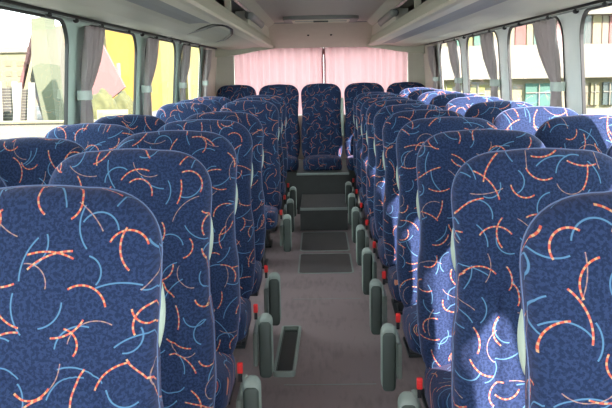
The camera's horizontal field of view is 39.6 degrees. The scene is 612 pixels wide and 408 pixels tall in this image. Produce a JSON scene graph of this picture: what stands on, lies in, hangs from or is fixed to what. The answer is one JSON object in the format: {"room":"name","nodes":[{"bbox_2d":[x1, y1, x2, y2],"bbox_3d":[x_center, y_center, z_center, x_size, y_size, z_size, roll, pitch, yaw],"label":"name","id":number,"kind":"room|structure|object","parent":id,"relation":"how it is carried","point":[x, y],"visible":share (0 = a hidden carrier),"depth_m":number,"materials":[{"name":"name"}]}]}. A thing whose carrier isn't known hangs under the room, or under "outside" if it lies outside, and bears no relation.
{"room":"vehicle interior","nodes":[
{"label":"vehicle interior","id":0,"kind":"room"},
{"bbox_2d":[215,53,424,159],"bbox_3d":[0.178,-1.095,9.802,2.480,1.970,0.110,-1,9,1],"label":"wall","id":1,"kind":"structure","parent":0,"point":[225,68],"depth_m":9.69,"materials":[{"name":"plastic"}]},
{"bbox_2d":[215,46,275,57],"bbox_3d":[-0.687,-1.702,9.522,0.697,0.114,0.080,-1,9,1],"label":"trim","id":2,"kind":"structure","parent":1,"relation":"attached to","point":[218,52],"depth_m":9.48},
{"bbox_2d":[269,22,371,47],"bbox_3d":[0.158,-1.840,9.256,1.320,0.250,0.660,-1,9,1],"label":"trim","id":3,"kind":"structure","parent":1,"relation":"attached to","point":[349,34],"depth_m":9.25,"materials":[{"name":"light grey plastic"}]},
{"bbox_2d":[280,159,363,213],"bbox_3d":[0.181,-0.209,9.185,2.380,0.408,1.380,-1,9,1],"label":"steps","id":4,"kind":"structure","parent":1,"relation":"attached to","point":[304,184],"depth_m":8.50,"materials":[{"name":"grey"}]},
{"bbox_2d":[216,85,255,101],"bbox_3d":[-0.739,-0.785,8.908,0.441,0.914,0.523,-1,9,1],"label":"seat","id":5,"kind":"object","parent":4,"relation":"on","point":[232,92],"visible":0.16,"depth_m":9.02,"materials":[{"name":"fabric"}]},
{"bbox_2d":[259,84,299,171],"bbox_3d":[-0.286,-0.790,8.905,0.441,0.917,0.533,-1,8,1],"label":"seat","id":6,"kind":"object","parent":4,"relation":"on","point":[289,93],"visible":0.51,"depth_m":8.99,"materials":[{"name":"fabric"}]},
{"bbox_2d":[287,156,298,171],"bbox_3d":[-0.280,-0.426,8.912,0.407,0.158,0.430,-1,8,1],"label":"cushion","id":7,"kind":"object","parent":6,"relation":"on","point":[293,161],"depth_m":8.73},
{"bbox_2d":[301,83,343,170],"bbox_3d":[0.175,-0.799,8.891,0.458,0.915,0.522,-1,9,0],"label":"seat","id":8,"kind":"object","parent":4,"relation":"on","point":[322,128],"visible":0.98,"depth_m":8.97,"materials":[{"name":"fabric"}]},
{"bbox_2d":[303,155,341,170],"bbox_3d":[0.172,-0.433,8.902,0.407,0.158,0.430,-1,9,0],"label":"cushion","id":9,"kind":"object","parent":8,"relation":"on","point":[310,162],"depth_m":8.70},
{"bbox_2d":[344,82,383,170],"bbox_3d":[0.621,-0.806,8.882,0.441,0.917,0.523,-1,9,1],"label":"seat","id":10,"kind":"object","parent":4,"relation":"on","point":[352,90],"visible":0.35,"depth_m":8.98,"materials":[{"name":"fabric"}]},
{"bbox_2d":[346,155,353,170],"bbox_3d":[0.627,-0.440,8.893,0.407,0.158,0.430,-1,9,1],"label":"cushion","id":11,"kind":"object","parent":10,"relation":"on","point":[349,160],"depth_m":8.73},
{"bbox_2d":[386,82,424,94],"bbox_3d":[1.073,-0.812,8.879,0.441,0.914,0.525,-1,9,1],"label":"seat","id":12,"kind":"object","parent":4,"relation":"on","point":[396,88],"visible":0.17,"depth_m":9.00,"materials":[{"name":"fabric"}]},
{"bbox_2d":[366,45,424,53],"bbox_3d":[1.016,-1.728,9.494,0.697,0.114,0.080,-1,9,1],"label":"trim","id":13,"kind":"structure","parent":1,"relation":"attached to","point":[420,49],"depth_m":9.45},
{"bbox_2d":[215,0,425,22],"bbox_3d":[0.082,-1.040,3.865,2.544,0.305,11.760,-1,9,1],"label":"ceiling","id":14,"kind":"structure","parent":0,"point":[276,10],"depth_m":7.01,"materials":[{"name":"plastic"}]},
{"bbox_2d":[0,0,273,49],"bbox_3d":[-0.744,-0.989,3.870,0.693,0.268,11.730,-1,9,1],"label":"luggage rack","id":15,"kind":"object","parent":14,"relation":"attached to","point":[205,23],"visible":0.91,"depth_m":4.47,"materials":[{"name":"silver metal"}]},
{"bbox_2d":[283,15,358,22],"bbox_3d":[0.142,-1.781,8.223,0.720,0.058,0.600,-1,9,1],"label":"ceiling vent","id":16,"kind":"object","parent":14,"relation":"in","point":[306,18],"visible":0.98,"depth_m":7.97,"materials":[{"name":"grey plastic"}]},
{"bbox_2d":[367,0,609,45],"bbox_3d":[0.909,-1.014,3.843,0.693,0.268,11.730,-1,9,1],"label":"luggage rack","id":17,"kind":"object","parent":14,"relation":"attached to","point":[429,22],"visible":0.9,"depth_m":4.93,"materials":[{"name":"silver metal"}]},
{"bbox_2d":[228,208,424,407],"bbox_3d":[0.115,0.804,4.197,2.540,0.060,11.850,-1,9,1],"label":"floor","id":18,"kind":"structure","parent":0,"point":[338,345],"depth_m":4.46,"materials":[{"name":"carpet"}]},
{"bbox_2d":[0,176,6,187],"bbox_3d":[-0.925,0.527,1.947,0.434,1.213,0.523,-1,9,0],"label":"seat","id":19,"kind":"object","parent":18,"relation":"on","point":[2,182],"visible":0.11,"depth_m":2.08,"materials":[{"name":"fabric"}]},
{"bbox_2d":[0,137,86,186],"bbox_3d":[-0.913,0.412,2.688,0.434,1.212,0.523,-1,9,1],"label":"seat","id":20,"kind":"object","parent":18,"relation":"on","point":[23,160],"visible":0.12,"depth_m":2.77,"materials":[{"name":"patterned blue fabric"},{"name":"dark steel"},{"name":"grey green plastic"}]},
{"bbox_2d":[0,185,165,407],"bbox_3d":[-0.446,0.597,1.451,0.530,1.211,0.535,-1,9,-2],"label":"seat","id":21,"kind":"object","parent":18,"relation":"on","point":[83,306],"visible":1,"depth_m":1.52,"materials":[{"name":"patterned blue fabric"},{"name":"grey green plastic"},{"name":"dark steel"}]},
{"bbox_2d":[44,123,133,150],"bbox_3d":[-0.902,0.297,3.425,0.434,1.217,0.526,-1,9,2],"label":"seat","id":22,"kind":"object","parent":18,"relation":"on","point":[91,136],"visible":0.12,"depth_m":3.52,"materials":[{"name":"patterned blue fabric"},{"name":"dark steel"},{"name":"grey green plastic"}]},
{"bbox_2d":[94,114,165,133],"bbox_3d":[-0.892,0.181,4.167,0.434,1.216,0.525,-1,9,1],"label":"seat","id":23,"kind":"object","parent":18,"relation":"on","point":[135,123],"visible":0.09,"depth_m":4.26,"materials":[{"name":"patterned blue fabric"},{"name":"dark steel"},{"name":"grey green plastic"}]},
{"bbox_2d":[48,148,216,407],"bbox_3d":[-0.436,0.483,2.186,0.544,1.209,0.522,-1,9,2],"label":"seat","id":24,"kind":"object","parent":18,"relation":"on","point":[174,185],"visible":0.52,"depth_m":2.26,"materials":[{"name":"patterned blue fabric"},{"name":"grey green plastic"},{"name":"dark steel"}]},
{"bbox_2d":[156,102,212,123],"bbox_3d":[-0.867,-0.094,5.954,0.434,1.214,0.533,-1,9,2],"label":"seat","id":25,"kind":"object","parent":18,"relation":"on","point":[171,112],"visible":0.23,"depth_m":6.05,"materials":[{"name":"patterned blue fabric"},{"name":"dark steel"},{"name":"grey green plastic"}]},
{"bbox_2d":[116,130,261,407],"bbox_3d":[-0.426,0.368,2.928,0.544,1.209,0.522,-1,9,1],"label":"seat","id":26,"kind":"object","parent":18,"relation":"on","point":[213,150],"visible":0.38,"depth_m":3.00,"materials":[{"name":"blue fabric"}]},
{"bbox_2d":[214,351,234,407],"bbox_3d":[-0.465,0.598,2.918,0.428,0.160,0.430,-1,9,1],"label":"cushion","id":27,"kind":"object","parent":26,"relation":"on","point":[225,360],"depth_m":2.83,"materials":[{"name":"fabric"}]},
{"bbox_2d":[178,99,222,111],"bbox_3d":[-0.859,-0.209,6.693,0.434,1.213,0.528,-1,9,0],"label":"seat","id":28,"kind":"object","parent":18,"relation":"on","point":[215,106],"visible":0.1,"depth_m":6.80,"materials":[{"name":"fabric"}]},
{"bbox_2d":[194,96,230,105],"bbox_3d":[-0.848,-0.324,7.435,0.434,1.213,0.532,-1,9,1],"label":"seat","id":29,"kind":"object","parent":18,"relation":"on","point":[222,100],"visible":0.08,"depth_m":7.54,"materials":[{"name":"fabric"}]},
{"bbox_2d":[158,119,273,404],"bbox_3d":[-0.416,0.252,3.678,0.530,1.211,0.538,-1,9,-3],"label":"seat","id":30,"kind":"object","parent":18,"relation":"on","point":[238,135],"visible":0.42,"depth_m":3.74,"materials":[{"name":"blue fabric"}]},
{"bbox_2d":[237,297,251,341],"bbox_3d":[-0.455,0.483,3.662,0.428,0.160,0.430,-1,8,1],"label":"cushion","id":31,"kind":"object","parent":30,"relation":"on","point":[245,311],"depth_m":3.55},
{"bbox_2d":[185,111,280,348],"bbox_3d":[-0.406,0.137,4.419,0.530,1.211,0.538,-1,9,-3],"label":"seat","id":32,"kind":"object","parent":18,"relation":"on","point":[272,289],"visible":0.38,"depth_m":4.48,"materials":[{"name":"blue fabric"}]},
{"bbox_2d":[251,260,262,294],"bbox_3d":[-0.445,0.367,4.403,0.428,0.160,0.430,-1,8,1],"label":"cushion","id":33,"kind":"object","parent":32,"relation":"on","point":[258,265],"depth_m":4.29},
{"bbox_2d":[220,100,291,268],"bbox_3d":[-0.380,-0.140,6.196,0.530,1.211,0.538,-1,9,-2],"label":"seat","id":34,"kind":"object","parent":18,"relation":"on","point":[267,113],"visible":0.44,"depth_m":6.25,"materials":[{"name":"blue fabric"}]},
{"bbox_2d":[265,205,277,229],"bbox_3d":[-0.419,0.091,6.181,0.428,0.160,0.430,-1,8,2],"label":"cushion","id":35,"kind":"object","parent":34,"relation":"on","point":[271,211],"depth_m":6.02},
{"bbox_2d":[234,97,294,247],"bbox_3d":[-0.372,-0.255,6.931,0.544,1.209,0.522,-1,9,0],"label":"seat","id":36,"kind":"object","parent":18,"relation":"on","point":[289,206],"visible":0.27,"depth_m":7.01,"materials":[{"name":"blue fabric"}]},
{"bbox_2d":[277,193,281,210],"bbox_3d":[-0.411,-0.025,6.920,0.428,0.160,0.430,-1,9,0],"label":"cushion","id":37,"kind":"object","parent":36,"relation":"on","point":[280,202],"depth_m":6.78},
{"bbox_2d":[244,95,296,230],"bbox_3d":[-0.359,-0.370,7.678,0.530,1.211,0.537,-1,9,-3],"label":"seat","id":38,"kind":"object","parent":18,"relation":"on","point":[292,194],"visible":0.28,"depth_m":7.75,"materials":[{"name":"blue fabric"}]},
{"bbox_2d":[281,181,285,196],"bbox_3d":[-0.399,-0.140,7.663,0.428,0.160,0.430,-1,9,1],"label":"cushion","id":39,"kind":"object","parent":38,"relation":"on","point":[283,192],"depth_m":7.54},
{"bbox_2d":[273,325,300,376],"bbox_3d":[-0.091,0.741,4.337,0.108,0.028,0.741,-1,9,2],"label":"floor vent","id":40,"kind":"object","parent":18,"relation":"in","point":[285,364],"visible":1,"depth_m":4.31,"materials":[{"name":"grey plastic"}]},
{"bbox_2d":[300,194,347,230],"bbox_3d":[0.168,0.069,8.075,0.424,0.200,0.900,-1,9,1],"label":"step","id":41,"kind":"structure","parent":18,"relation":"on","point":[314,219],"depth_m":7.63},
{"bbox_2d":[297,172,348,210],"bbox_3d":[0.164,-0.128,8.039,0.524,0.229,0.930,-1,9,1],"label":"trim","id":42,"kind":"structure","parent":41,"relation":"on","point":[339,173],"depth_m":7.62,"materials":[{"name":"metal"}]},
{"bbox_2d":[301,194,346,207],"bbox_3d":[0.166,-0.033,8.059,0.410,0.006,0.820,-1,9,1],"label":"trim","id":43,"kind":"structure","parent":41,"relation":"on","point":[308,200],"depth_m":8.02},
{"bbox_2d":[300,232,349,250],"bbox_3d":[0.156,0.311,7.151,0.400,0.004,0.800,-1,9,1],"label":"floor hatch","id":44,"kind":"object","parent":18,"relation":"on","point":[310,241],"visible":1,"depth_m":7.12,"materials":[{"name":"metal"}]},
{"bbox_2d":[298,253,353,273],"bbox_3d":[0.145,0.439,6.331,0.400,0.004,0.660,-1,9,1],"label":"floor hatch","id":45,"kind":"object","parent":18,"relation":"on","point":[312,263],"visible":1,"depth_m":6.31,"materials":[{"name":"metal"}]},
{"bbox_2d":[286,383,375,384],"bbox_3d":[0.110,0.822,3.874,0.420,0.002,0.006,-1,9,1],"label":"trim","id":46,"kind":"structure","parent":18,"relation":"on","point":[373,383],"depth_m":3.87,"materials":[{"name":"metal"}]},
{"bbox_2d":[345,92,395,223],"bbox_3d":[0.633,-0.428,7.930,0.544,1.209,0.522,-1,9,1],"label":"seat","id":47,"kind":"object","parent":18,"relation":"on","point":[348,185],"visible":0.25,"depth_m":8.02,"materials":[{"name":"blue fabric"}]},
{"bbox_2d":[356,177,359,191],"bbox_3d":[0.679,-0.199,7.919,0.428,0.160,0.430,-1,9,1],"label":"cushion","id":48,"kind":"object","parent":47,"relation":"on","point":[357,185],"depth_m":7.78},
{"bbox_2d":[348,94,401,239],"bbox_3d":[0.621,-0.312,7.190,0.544,1.209,0.522,-1,9,0],"label":"seat","id":49,"kind":"object","parent":18,"relation":"on","point":[352,202],"visible":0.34,"depth_m":7.27,"materials":[{"name":"blue fabric"}]},
{"bbox_2d":[359,187,364,204],"bbox_3d":[0.667,-0.084,7.179,0.428,0.160,0.430,-1,9,0],"label":"cushion","id":50,"kind":"object","parent":49,"relation":"on","point":[362,200],"depth_m":7.07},
{"bbox_2d":[351,97,411,258],"bbox_3d":[0.612,-0.198,6.455,0.530,1.211,0.536,0,9,5],"label":"seat","id":51,"kind":"object","parent":18,"relation":"on","point":[357,219],"visible":0.2,"depth_m":6.53,"materials":[{"name":"blue fabric"}]},
{"bbox_2d":[364,200,370,219],"bbox_3d":[0.657,0.032,6.439,0.428,0.160,0.430,-1,9,1],"label":"cushion","id":52,"kind":"object","parent":51,"relation":"on","point":[366,212],"depth_m":6.31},
{"bbox_2d":[356,99,424,282],"bbox_3d":[0.601,-0.082,5.706,0.544,1.209,0.522,-1,9,1],"label":"seat","id":53,"kind":"object","parent":18,"relation":"on","point":[362,238],"visible":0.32,"depth_m":5.78,"materials":[{"name":"blue fabric"}]},
{"bbox_2d":[370,216,378,240],"bbox_3d":[0.647,0.147,5.695,0.428,0.160,0.430,-1,9,1],"label":"cushion","id":54,"kind":"object","parent":53,"relation":"on","point":[374,235],"depth_m":5.58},
{"bbox_2d":[362,104,442,314],"bbox_3d":[0.592,0.033,4.968,0.544,1.209,0.522,-1,9,1],"label":"seat","id":55,"kind":"object","parent":18,"relation":"on","point":[369,264],"visible":0.31,"depth_m":5.04,"materials":[{"name":"blue fabric"}]},
{"bbox_2d":[378,237,388,266],"bbox_3d":[0.637,0.262,4.956,0.428,0.160,0.430,-1,9,1],"label":"cushion","id":56,"kind":"object","parent":55,"relation":"on","point":[381,251],"depth_m":4.84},
{"bbox_2d":[369,109,463,357],"bbox_3d":[0.581,0.148,4.232,0.530,1.211,0.535,0,9,5],"label":"seat","id":57,"kind":"object","parent":18,"relation":"on","point":[396,121],"visible":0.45,"depth_m":4.30,"materials":[{"name":"blue fabric"}]},
{"bbox_2d":[388,265,401,302],"bbox_3d":[0.626,0.377,4.216,0.428,0.160,0.430,-1,9,1],"label":"cushion","id":58,"kind":"object","parent":57,"relation":"on","point":[392,272],"depth_m":4.11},
{"bbox_2d":[399,87,433,97],"bbox_3d":[1.113,-0.500,8.133,0.434,1.215,0.525,-1,9,0],"label":"seat","id":59,"kind":"object","parent":18,"relation":"on","point":[404,93],"visible":0.08,"depth_m":8.24,"materials":[{"name":"fabric"}]},
{"bbox_2d":[407,89,445,99],"bbox_3d":[1.105,-0.384,7.394,0.434,1.212,0.523,-1,9,1],"label":"seat","id":60,"kind":"object","parent":18,"relation":"on","point":[414,95],"visible":0.09,"depth_m":7.50,"materials":[{"name":"fabric"}]},
{"bbox_2d":[380,116,496,407],"bbox_3d":[0.571,0.264,3.484,0.544,1.209,0.522,-1,9,1],"label":"seat","id":61,"kind":"object","parent":18,"relation":"on","point":[413,134],"visible":0.35,"depth_m":3.55,"materials":[{"name":"blue fabric"}]},
{"bbox_2d":[402,304,420,353],"bbox_3d":[0.616,0.492,3.473,0.428,0.160,0.430,-1,9,1],"label":"cushion","id":62,"kind":"object","parent":61,"relation":"on","point":[409,315],"depth_m":3.37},
{"bbox_2d":[417,91,459,103],"bbox_3d":[1.094,-0.269,6.652,0.434,1.214,0.524,-1,9,1],"label":"seat","id":63,"kind":"object","parent":18,"relation":"on","point":[426,97],"visible":0.09,"depth_m":6.75,"materials":[{"name":"fabric"}]},
{"bbox_2d":[429,93,478,109],"bbox_3d":[1.085,-0.154,5.909,0.434,1.216,0.525,-1,9,1],"label":"seat","id":64,"kind":"object","parent":18,"relation":"on","point":[441,100],"visible":0.11,"depth_m":6.01,"materials":[{"name":"fabric"}]},
{"bbox_2d":[398,129,545,407],"bbox_3d":[0.561,0.379,2.753,0.530,1.211,0.538,0,9,5],"label":"seat","id":65,"kind":"object","parent":18,"relation":"on","point":[440,157],"visible":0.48,"depth_m":2.82,"materials":[{"name":"blue fabric"}]},
{"bbox_2d":[424,364,451,407],"bbox_3d":[0.606,0.608,2.735,0.428,0.160,0.430,-1,8,1],"label":"cushion","id":66,"kind":"object","parent":65,"relation":"on","point":[437,380],"depth_m":2.69,"materials":[{"name":"fabric"}]},
{"bbox_2d":[444,96,503,115],"bbox_3d":[1.073,-0.039,5.169,0.434,1.214,0.524,-1,9,1],"label":"seat","id":67,"kind":"object","parent":18,"relation":"on","point":[460,105],"visible":0.12,"depth_m":5.27,"materials":[{"name":"fabric"}]},
{"bbox_2d":[464,101,532,123],"bbox_3d":[1.063,0.078,4.436,0.434,1.214,0.536,-1,8,1],"label":"seat","id":68,"kind":"object","parent":18,"relation":"on","point":[488,111],"visible":0.07,"depth_m":4.54,"materials":[{"name":"fabric"}]},
{"bbox_2d":[451,148,611,407],"bbox_3d":[0.552,0.494,2.003,0.544,1.209,0.522,-1,9,2],"label":"seat","id":69,"kind":"object","parent":18,"relation":"on","point":[496,195],"visible":0.56,"depth_m":2.08,"materials":[{"name":"blue fabric"}]},
{"bbox_2d":[493,106,578,134],"bbox_3d":[1.053,0.193,3.694,0.434,1.214,0.533,-1,9,1],"label":"seat","id":70,"kind":"object","parent":18,"relation":"on","point":[526,119],"visible":0.13,"depth_m":3.79,"materials":[{"name":"fabric"}]},
{"bbox_2d":[517,191,611,407],"bbox_3d":[0.540,0.610,1.261,0.544,1.209,0.522,-1,9,1],"label":"seat","id":71,"kind":"object","parent":18,"relation":"on","point":[564,330],"visible":1,"depth_m":1.34,"materials":[{"name":"fabric"}]},
{"bbox_2d":[534,114,611,153],"bbox_3d":[1.042,0.308,2.950,0.434,1.212,0.525,-1,9,1],"label":"seat","id":72,"kind":"object","parent":18,"relation":"on","point":[593,132],"visible":0.18,"depth_m":3.04,"materials":[{"name":"fabric"}]},
{"bbox_2d":[606,144,611,156],"bbox_3d":[1.034,0.422,2.203,0.434,1.217,0.526,-1,9,2],"label":"seat","id":73,"kind":"object","parent":18,"relation":"on","point":[609,151],"visible":0.08,"depth_m":2.33,"materials":[{"name":"fabric"}]},
{"bbox_3d":[-1.141,0.358,4.145,0.042,0.880,11.850,-1,9,1],"label":"wall","id":74,"kind":"structure","parent":0,"visible":0},
{"bbox_2d":[0,4,75,124],"bbox_3d":[-1.126,-0.381,3.347,0.075,0.865,1.500,-1,9,1],"label":"trim","id":75,"kind":"structure","parent":74,"relation":"attached to","point":[71,26],"depth_m":4.00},
{"bbox_2d":[0,2,209,124],"bbox_3d":[-1.102,-0.394,3.497,0.113,0.783,10.800,-1,9,1],"label":"window","id":76,"kind":"structure","parent":74,"relation":"in","point":[60,20],"depth_m":3.91,"materials":[{"name":"black rubber"}]},
{"bbox_2d":[77,26,104,123],"bbox_3d":[-1.066,-0.483,4.256,0.113,0.786,0.395,-1,9,1],"label":"window curtain","id":77,"kind":"object","parent":76,"relation":"hanging from","point":[93,43],"visible":0.59,"depth_m":4.10,"materials":[{"name":"grey fabric"}]},
{"bbox_2d":[141,38,158,115],"bbox_3d":[-1.045,-0.714,5.738,0.113,0.786,0.395,-1,9,1],"label":"window curtain","id":78,"kind":"object","parent":76,"relation":"hanging from","point":[152,45],"visible":0.62,"depth_m":5.57,"materials":[{"name":"grey fabric"}]},
{"bbox_2d":[178,45,191,100],"bbox_3d":[-1.025,-0.944,7.220,0.113,0.786,0.395,-1,9,1],"label":"window curtain","id":79,"kind":"object","parent":76,"relation":"hanging from","point":[186,50],"visible":0.57,"depth_m":7.05,"materials":[{"name":"grey fabric"}]},
{"bbox_2d":[202,50,211,96],"bbox_3d":[-1.005,-1.166,8.643,0.113,0.786,0.395,-1,9,1],"label":"window curtain","id":80,"kind":"object","parent":76,"relation":"hanging from","point":[208,53],"visible":0.48,"depth_m":8.47,"materials":[{"name":"grey fabric"}]},
{"bbox_2d":[75,21,140,123],"bbox_3d":[-1.105,-0.612,4.829,0.075,0.865,1.500,-1,9,1],"label":"trim","id":81,"kind":"structure","parent":74,"relation":"attached to","point":[80,25],"depth_m":4.15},
{"bbox_2d":[89,25,136,113],"bbox_3d":[-1.103,-0.597,4.831,0.073,0.775,1.230,-1,9,1],"label":"window","id":82,"kind":"structure","parent":74,"relation":"in","point":[105,28],"depth_m":5.39,"materials":[{"name":"black rubber"}]},
{"bbox_2d":[139,35,178,114],"bbox_3d":[-1.084,-0.842,6.311,0.075,0.865,1.500,-1,9,1],"label":"trim","id":83,"kind":"structure","parent":74,"relation":"attached to","point":[143,38],"depth_m":5.65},
{"bbox_2d":[145,37,175,102],"bbox_3d":[-1.083,-0.828,6.313,0.073,0.775,1.230,-1,9,1],"label":"window","id":84,"kind":"structure","parent":74,"relation":"in","point":[173,43],"depth_m":6.88,"materials":[{"name":"black rubber"}]},
{"bbox_2d":[177,43,202,102],"bbox_3d":[-1.064,-1.073,7.793,0.075,0.865,1.500,-1,9,1],"label":"trim","id":85,"kind":"structure","parent":74,"relation":"attached to","point":[181,44],"depth_m":7.14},
{"bbox_2d":[179,44,200,101],"bbox_3d":[-1.062,-1.058,7.795,0.073,0.775,1.230,-1,9,1],"label":"window","id":86,"kind":"structure","parent":74,"relation":"in","point":[183,44],"depth_m":8.34,"materials":[{"name":"black rubber"}]},
{"bbox_2d":[198,47,216,96],"bbox_3d":[-1.056,-1.305,9.174,0.100,0.860,1.300,-1,9,1],"label":"trim","id":87,"kind":"structure","parent":74,"relation":"attached to","point":[212,75],"depth_m":9.27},
{"bbox_3d":[1.356,0.321,4.105,0.042,0.880,11.850,-1,9,1],"label":"wall","id":88,"kind":"structure","parent":0,"visible":0},
{"bbox_2d":[423,43,443,88],"bbox_3d":[1.363,-1.341,9.134,0.095,0.860,1.300,-1,9,1],"label":"trim","id":89,"kind":"structure","parent":88,"relation":"attached to","point":[428,75],"depth_m":9.23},
{"bbox_2d":[440,39,462,89],"bbox_3d":[1.332,-1.094,7.756,0.069,0.775,1.230,-1,9,1],"label":"window","id":90,"kind":"structure","parent":88,"relation":"in","point":[456,39],"depth_m":8.26,"materials":[{"name":"black rubber"}]},
{"bbox_2d":[438,36,465,92],"bbox_3d":[1.333,-1.109,7.754,0.071,0.865,1.500,-1,9,1],"label":"trim","id":91,"kind":"structure","parent":88,"relation":"attached to","point":[460,39],"depth_m":7.10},
{"bbox_2d":[466,30,501,98],"bbox_3d":[1.311,-0.863,6.274,0.069,0.775,1.230,-1,9,1],"label":"window","id":92,"kind":"structure","parent":88,"relation":"in","point":[468,37],"depth_m":6.76,"materials":[{"name":"black rubber"}]},
{"bbox_2d":[463,27,505,100],"bbox_3d":[1.313,-0.878,6.272,0.071,0.865,1.500,-1,9,1],"label":"trim","id":93,"kind":"structure","parent":88,"relation":"attached to","point":[499,32],"depth_m":5.61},
{"bbox_2d":[432,1,611,113],"bbox_3d":[1.261,-0.429,3.458,0.090,0.783,10.800,-1,9,1],"label":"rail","id":94,"kind":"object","parent":88,"relation":"in","point":[587,10],"depth_m":3.89,"materials":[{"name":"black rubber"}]},
{"bbox_2d":[427,46,438,88],"bbox_3d":[1.307,-1.220,8.733,0.108,0.786,0.452,-1,9,1],"label":"window curtain","id":95,"kind":"object","parent":94,"relation":"hanging from","point":[431,51],"visible":0.59,"depth_m":8.53,"materials":[{"name":"grey fabric"}]},
{"bbox_2d":[447,41,461,92],"bbox_3d":[1.287,-1.003,7.340,0.108,0.786,0.452,-1,9,1],"label":"window curtain","id":96,"kind":"object","parent":94,"relation":"hanging from","point":[452,46],"visible":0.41,"depth_m":7.14,"materials":[{"name":"grey fabric"}]},
{"bbox_2d":[479,33,499,96],"bbox_3d":[1.266,-0.773,5.858,0.108,0.786,0.452,-1,9,1],"label":"window curtain","id":97,"kind":"object","parent":94,"relation":"hanging from","point":[486,40],"visible":0.58,"depth_m":5.67,"materials":[{"name":"grey fabric"}]},
{"bbox_2d":[532,19,565,106],"bbox_3d":[1.246,-0.542,4.376,0.108,0.786,0.452,-1,9,1],"label":"window curtain","id":98,"kind":"object","parent":94,"relation":"hanging from","point":[545,32],"visible":0.56,"depth_m":4.20,"materials":[{"name":"grey fabric"}]},
{"bbox_2d":[507,16,565,107],"bbox_3d":[1.290,-0.633,4.792,0.069,0.775,1.230,-1,9,1],"label":"window","id":99,"kind":"structure","parent":88,"relation":"in","point":[553,17],"depth_m":5.07,"materials":[{"name":"black rubber"}]},
{"bbox_2d":[502,10,573,110],"bbox_3d":[1.292,-0.648,4.790,0.071,0.865,1.500,-1,9,1],"label":"trim","id":100,"kind":"structure","parent":88,"relation":"attached to","point":[565,19],"depth_m":4.12,"materials":[{"name":"plastic"}]},
{"bbox_2d":[571,0,611,114],"bbox_3d":[1.271,-0.417,3.308,0.071,0.865,1.500,-1,9,1],"label":"trim","id":101,"kind":"structure","parent":88,"relation":"attached to","point":[575,18],"depth_m":3.96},
{"label":"outside","id":102,"kind":"structure","parent":0,"visible":0},
{"bbox_2d":[36,105,301,119],"bbox_3d":[0.634,-3.422,39.944,140.000,0.100,140.000,-1,9,1],"label":"ground","id":103,"kind":"structure","parent":102,"point":[39,116],"depth_m":61.52,"materials":[{"name":"concrete"}]},
{"bbox_2d":[0,81,16,120],"bbox_3d":[-15.320,-5.022,43.652,1.109,2.475,4.872,-4,9,-18],"label":"stair","id":104,"kind":"structure","parent":103,"relation":"on","point":[7,94],"depth_m":44.03,"materials":[{"name":"concrete"}]},
{"bbox_2d":[0,47,37,104],"bbox_3d":[-32.985,-12.571,84.485,14.894,5.469,10.500,-1,9,1],"label":"apartment block","id":105,"kind":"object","parent":103,"relation":"on","point":[12,59],"visible":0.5,"depth_m":79.36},
{"bbox_2d":[13,83,36,120],"bbox_3d":[-12.961,-4.345,39.170,0.908,2.431,4.672,-3,9,-15],"label":"stair","id":106,"kind":"structure","parent":103,"relation":"on","point":[25,109],"depth_m":39.28,"materials":[{"name":"concrete"}]},
{"bbox_2d":[19,17,64,119],"bbox_3d":[-16.683,-8.038,54.042,2.986,7.242,5.200,-1,9,1],"label":"building","id":107,"kind":"structure","parent":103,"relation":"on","point":[46,48],"depth_m":51.74,"materials":[{"name":"concrete"}]},
{"bbox_2d":[0,120,95,138],"bbox_3d":[-10.373,-2.792,33.313,15.607,0.932,0.600,-1,9,1],"label":"wall","id":108,"kind":"structure","parent":103,"relation":"on","point":[38,128],"depth_m":33.10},
{"bbox_2d":[97,109,127,118],"bbox_3d":[-7.532,-3.481,33.100,1.204,0.380,0.130,-1,9,1],"label":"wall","id":109,"kind":"structure","parent":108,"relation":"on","point":[100,113],"depth_m":33.05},
{"bbox_2d":[64,43,125,97],"bbox_3d":[-11.812,-7.359,47.967,3.275,5.646,0.720,-1,9,1],"label":"sail","id":110,"kind":"object","parent":103,"relation":"on","point":[108,77],"visible":0.25,"depth_m":47.67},
{"bbox_2d":[91,88,117,119],"bbox_3d":[-9.105,-4.091,37.962,1.652,2.167,1.259,-1,9,1],"label":"round shrub","id":111,"kind":"object","parent":103,"relation":"on","point":[102,100],"visible":0.3,"depth_m":37.50,"materials":[{"name":"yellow plant"}]},
{"bbox_2d":[58,25,162,110],"bbox_3d":[-14.787,-10.045,64.432,6.565,10.504,6.000,-1,9,1],"label":"building","id":112,"kind":"structure","parent":103,"relation":"on","point":[120,46],"depth_m":61.38,"materials":[{"name":"paint"}]},
{"bbox_2d":[114,90,132,113],"bbox_3d":[-8.816,-4.477,40.949,1.299,2.003,1.021,-1,9,1],"label":"round shrub","id":113,"kind":"object","parent":103,"relation":"on","point":[123,101],"visible":0.31,"depth_m":40.56,"materials":[{"name":"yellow plant"}]},
{"bbox_2d":[160,41,198,104],"bbox_3d":[-9.848,-11.064,73.997,6.522,11.012,6.650,-1,9,1],"label":"building","id":114,"kind":"structure","parent":103,"relation":"on","point":[166,48],"depth_m":71.27,"materials":[{"name":"paint"}]},
{"bbox_2d":[441,6,611,114],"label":"window","id":115,"kind":"structure","parent":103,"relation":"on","point":[530,80],"depth_m":33.04,"materials":[{"name":"glass"}]},
{"bbox_3d":[0.165,-1.779,9.630,1.940,0.016,0.012,-1,9,1],"label":"rail","id":116,"kind":"object","parent":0,"visible":0},
{"bbox_2d":[234,48,323,113],"bbox_3d":[-0.302,-1.405,9.703,1.022,0.768,0.050,-1,9,2],"label":"curtain","id":117,"kind":"object","parent":116,"relation":"hanging from","point":[297,67],"visible":0.55,"depth_m":9.68,"materials":[{"name":"pink fabric"}]},
{"bbox_2d":[323,47,407,113],"bbox_3d":[0.677,-1.419,9.686,0.958,0.768,0.051,-1,9,-1],"label":"curtain","id":118,"kind":"object","parent":116,"relation":"hanging from","point":[343,66],"visible":0.53,"depth_m":9.66,"materials":[{"name":"pink fabric"}]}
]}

